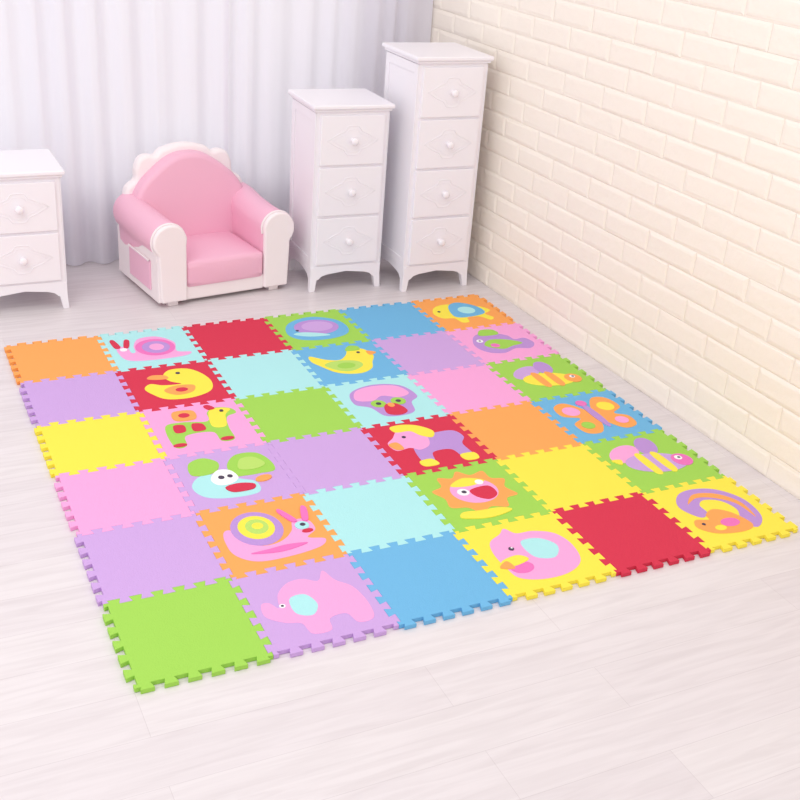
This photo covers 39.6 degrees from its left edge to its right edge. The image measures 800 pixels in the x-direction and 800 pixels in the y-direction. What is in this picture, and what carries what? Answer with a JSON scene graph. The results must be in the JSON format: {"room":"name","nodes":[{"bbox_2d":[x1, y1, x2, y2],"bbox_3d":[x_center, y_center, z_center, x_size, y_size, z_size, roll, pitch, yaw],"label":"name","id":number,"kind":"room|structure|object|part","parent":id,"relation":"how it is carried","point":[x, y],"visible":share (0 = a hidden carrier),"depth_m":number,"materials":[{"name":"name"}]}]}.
{"room":"children's room","nodes":[
{"label":"children's room","id":0,"kind":"room"},
{"bbox_2d":[0,259,799,799],"bbox_3d":[-0.896,0.714,1.990,5.100,0.001,5.750,-8,29,-24],"label":"floor","id":1,"kind":"structure","parent":0,"point":[681,681],"depth_m":2.37,"materials":[{"name":"white wood"}]},
{"bbox_2d":[0,149,69,307],"bbox_3d":[-1.380,-0.601,3.986,0.324,0.512,0.331,-8,29,-24],"label":"base cabinet","id":2,"kind":"object","parent":1,"relation":"on","point":[32,245],"visible":1,"depth_m":3.88,"materials":[{"name":"white paint"}]},
{"bbox_3d":[-1.306,-0.652,3.809,0.029,0.029,0.030,-8,29,-24],"label":"knob","id":3,"kind":"part","parent":2,"relation":"part of","materials":[{"name":"white wood"}]},
{"bbox_3d":[-1.319,-0.486,3.891,0.029,0.029,0.030,-8,29,-24],"label":"knob","id":4,"kind":"part","parent":2,"relation":"part of","materials":[{"name":"white wood"}]},
{"bbox_3d":[-1.315,-0.661,3.826,0.256,0.176,0.015,-8,29,-24],"label":"drawer","id":5,"kind":"part","parent":2,"relation":"part of","materials":[{"name":"white paint"}]},
{"bbox_3d":[-1.329,-0.496,3.909,0.256,0.176,0.015,-8,29,-24],"label":"drawer","id":6,"kind":"part","parent":2,"relation":"part of","materials":[{"name":"white paint"}]},
{"bbox_3d":[-1.367,-0.816,3.890,0.308,0.010,0.294,-8,29,-24],"label":"moulding","id":7,"kind":"part","parent":2,"relation":"part of","materials":[{"name":"white paint"}]},
{"bbox_3d":[-1.227,-0.386,4.041,0.037,0.100,0.037,-8,29,-24],"label":"leg","id":8,"kind":"part","parent":2,"relation":"part of","materials":[{"name":"white paint"}]},
{"bbox_2d":[113,141,293,305],"bbox_3d":[-0.760,-0.697,4.282,0.589,0.508,0.428,-13,31,-32],"label":"armchair","id":9,"kind":"object","parent":1,"relation":"on","point":[189,226],"visible":1,"depth_m":4.25,"materials":[{"name":"pink"}]},
{"bbox_3d":[-0.988,-0.519,4.209,0.014,0.187,0.395,-13,31,-32],"label":"panel","id":10,"kind":"part","parent":9,"relation":"part of","materials":[{"name":"white"}]},
{"bbox_3d":[-0.950,-0.584,4.194,0.138,0.317,0.368,-13,31,-32],"label":"arm","id":11,"kind":"part","parent":9,"relation":"part of","materials":[{"name":"pink"}]},
{"bbox_3d":[-0.840,-0.496,4.059,0.131,0.296,0.023,-13,31,-32],"label":"arm","id":12,"kind":"part","parent":9,"relation":"part of","materials":[{"name":"white wood"}]},
{"bbox_2d":[186,231,262,286],"bbox_3d":[-0.734,-0.554,4.295,0.316,0.114,0.304,-13,31,-32],"label":"seat cushion","id":13,"kind":"object","parent":9,"relation":"on","point":[213,258],"depth_m":4.22,"materials":[{"name":"pink fabric"}]},
{"bbox_3d":[-0.576,-0.672,4.431,0.138,0.317,0.368,-13,31,-32],"label":"arm","id":14,"kind":"part","parent":9,"relation":"part of","materials":[{"name":"pink leather"}]},
{"bbox_3d":[-0.471,-0.583,4.293,0.131,0.296,0.023,-13,31,-32],"label":"arm","id":15,"kind":"part","parent":9,"relation":"part of","materials":[{"name":"white wood"}]},
{"bbox_2d":[288,88,394,292],"bbox_3d":[-0.245,-0.820,4.365,0.324,0.728,0.321,-8,29,-23],"label":"base cabinet","id":16,"kind":"object","parent":1,"relation":"on","point":[339,137],"visible":0.99,"depth_m":4.25,"materials":[{"name":"white paint"}]},
{"bbox_3d":[-0.440,-0.580,4.557,0.037,0.100,0.037,-8,29,-23],"label":"leg","id":17,"kind":"part","parent":16,"relation":"part of","materials":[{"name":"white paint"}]},
{"bbox_3d":[-0.400,-0.589,4.424,0.004,0.030,0.204,-8,29,-23],"label":"rail","id":18,"kind":"part","parent":16,"relation":"part of","materials":[{"name":"white wood"}]},
{"bbox_3d":[-0.360,-1.090,4.176,0.004,0.035,0.204,-8,29,-23],"label":"rail","id":19,"kind":"part","parent":16,"relation":"part of","materials":[{"name":"white wood"}]},
{"bbox_3d":[-0.343,-0.476,4.364,0.037,0.100,0.037,-8,29,-23],"label":"leg","id":20,"kind":"part","parent":16,"relation":"part of","materials":[{"name":"white paint"}]},
{"bbox_3d":[-0.225,-1.131,4.221,0.308,0.010,0.284,-8,29,-23],"label":"moulding","id":21,"kind":"part","parent":16,"relation":"part of","materials":[{"name":"white paint"}]},
{"bbox_3d":[-0.206,-0.624,4.335,0.256,0.186,0.015,-8,29,-23],"label":"drawer","id":22,"kind":"part","parent":16,"relation":"part of","materials":[{"name":"white paint"}]},
{"bbox_3d":[-0.198,-0.615,4.318,0.029,0.029,0.030,-8,29,-23],"label":"knob","id":23,"kind":"part","parent":16,"relation":"part of","materials":[{"name":"white wood"}]},
{"bbox_3d":[-0.192,-0.799,4.248,0.256,0.186,0.015,-8,29,-23],"label":"drawer","id":24,"kind":"part","parent":16,"relation":"part of","materials":[{"name":"white paint"}]},
{"bbox_3d":[-0.184,-0.790,4.231,0.029,0.029,0.030,-8,29,-23],"label":"knob","id":25,"kind":"part","parent":16,"relation":"part of","materials":[{"name":"white wood"}]},
{"bbox_3d":[-0.179,-0.974,4.162,0.256,0.186,0.015,-8,29,-23],"label":"drawer","id":26,"kind":"part","parent":16,"relation":"part of","materials":[{"name":"white paint"}]},
{"bbox_3d":[-0.170,-0.965,4.144,0.029,0.029,0.030,-8,29,-23],"label":"knob","id":27,"kind":"part","parent":16,"relation":"part of","materials":[{"name":"white wood"}]},
{"bbox_3d":[-0.103,-0.508,4.467,0.037,0.100,0.037,-8,29,-23],"label":"leg","id":28,"kind":"part","parent":16,"relation":"part of","materials":[{"name":"white paint"}]},
{"bbox_2d":[4,294,797,693],"bbox_3d":[-0.117,0.087,3.359,1.818,0.015,1.818,-8,29,-24],"label":"mat","id":29,"kind":"object","parent":1,"relation":"on","point":[237,493],"visible":1,"depth_m":3.10,"materials":[{"name":"multicoloured rubber"}]},
{"bbox_2d":[380,42,493,291],"bbox_3d":[0.115,-0.917,4.408,0.322,0.914,0.336,-8,29,-24],"label":"base cabinet","id":30,"kind":"object","parent":1,"relation":"on","point":[437,90],"visible":0.98,"depth_m":4.28,"materials":[{"name":"white paint"}]},
{"bbox_3d":[-0.044,-0.601,4.506,0.004,0.030,0.219,-8,29,-24],"label":"rail","id":31,"kind":"part","parent":30,"relation":"part of","materials":[{"name":"white paint"}]},
{"bbox_3d":[0.009,-1.268,4.175,0.004,0.035,0.219,-8,29,-24],"label":"rail","id":32,"kind":"part","parent":30,"relation":"part of","materials":[{"name":"white paint"}]},
{"bbox_3d":[0.018,-0.486,4.442,0.037,0.100,0.037,-8,29,-24],"label":"leg","id":33,"kind":"part","parent":30,"relation":"part of","materials":[{"name":"white paint"}]},
{"bbox_3d":[0.141,-1.312,4.223,0.306,0.010,0.299,-8,29,-24],"label":"moulding","id":34,"kind":"part","parent":30,"relation":"part of","materials":[{"name":"white paint"}]},
{"bbox_3d":[0.153,-0.634,4.416,0.254,0.183,0.015,-8,29,-24],"label":"drawer","id":35,"kind":"part","parent":30,"relation":"part of","materials":[{"name":"white paint"}]},
{"bbox_3d":[0.162,-0.625,4.399,0.029,0.029,0.030,-8,29,-24],"label":"knob","id":36,"kind":"part","parent":30,"relation":"part of","materials":[{"name":"white wood"}]},
{"bbox_3d":[0.167,-0.807,4.330,0.254,0.183,0.015,-8,29,-24],"label":"drawer","id":37,"kind":"part","parent":30,"relation":"part of","materials":[{"name":"white paint"}]},
{"bbox_3d":[0.176,-0.798,4.313,0.029,0.029,0.030,-8,29,-24],"label":"knob","id":38,"kind":"part","parent":30,"relation":"part of","materials":[{"name":"white wood"}]},
{"bbox_3d":[0.180,-0.980,4.245,0.254,0.183,0.015,-8,29,-24],"label":"drawer","id":39,"kind":"part","parent":30,"relation":"part of","materials":[{"name":"white paint"}]},
{"bbox_3d":[0.190,-0.971,4.228,0.029,0.029,0.030,-8,29,-24],"label":"knob","id":40,"kind":"part","parent":30,"relation":"part of","materials":[{"name":"white wood"}]},
{"bbox_3d":[0.194,-1.153,4.159,0.254,0.183,0.015,-8,29,-24],"label":"drawer","id":41,"kind":"part","parent":30,"relation":"part of","materials":[{"name":"white paint"}]},
{"bbox_3d":[0.203,-1.143,4.142,0.029,0.029,0.030,-8,29,-24],"label":"knob","id":42,"kind":"part","parent":30,"relation":"part of","materials":[{"name":"white wood"}]},
{"bbox_3d":[0.254,-0.521,4.550,0.037,0.100,0.037,-8,29,-24],"label":"leg","id":43,"kind":"part","parent":30,"relation":"part of","materials":[{"name":"white paint"}]},
{"bbox_2d":[430,0,799,499],"bbox_3d":[1.310,-0.793,2.559,0.088,2.500,5.140,-9,29,-25],"label":"wall","id":44,"kind":"structure","parent":0,"point":[637,191],"depth_m":3.54,"materials":[{"name":"beige brick"}]},
{"bbox_3d":[-2.088,-1.579,3.601,4.890,2.500,0.100,-8,29,-24],"label":"wall","id":45,"kind":"structure","parent":0,"visible":0},
{"bbox_2d":[0,0,228,265],"bbox_3d":[-2.175,-1.493,3.469,3.405,2.440,0.054,-8,29,-24],"label":"curtain","id":46,"kind":"object","parent":45,"relation":"hanging from","point":[99,85],"visible":0.55,"depth_m":4.23,"materials":[{"name":"white fabric"}]},
{"bbox_2d":[228,0,432,213],"bbox_3d":[-0.257,-1.778,4.350,0.902,2.440,0.043,-8,29,-24],"label":"curtain","id":47,"kind":"object","parent":45,"relation":"hanging from","point":[275,47],"visible":0.39,"depth_m":4.52,"materials":[{"name":"white fabric"}]}
]}

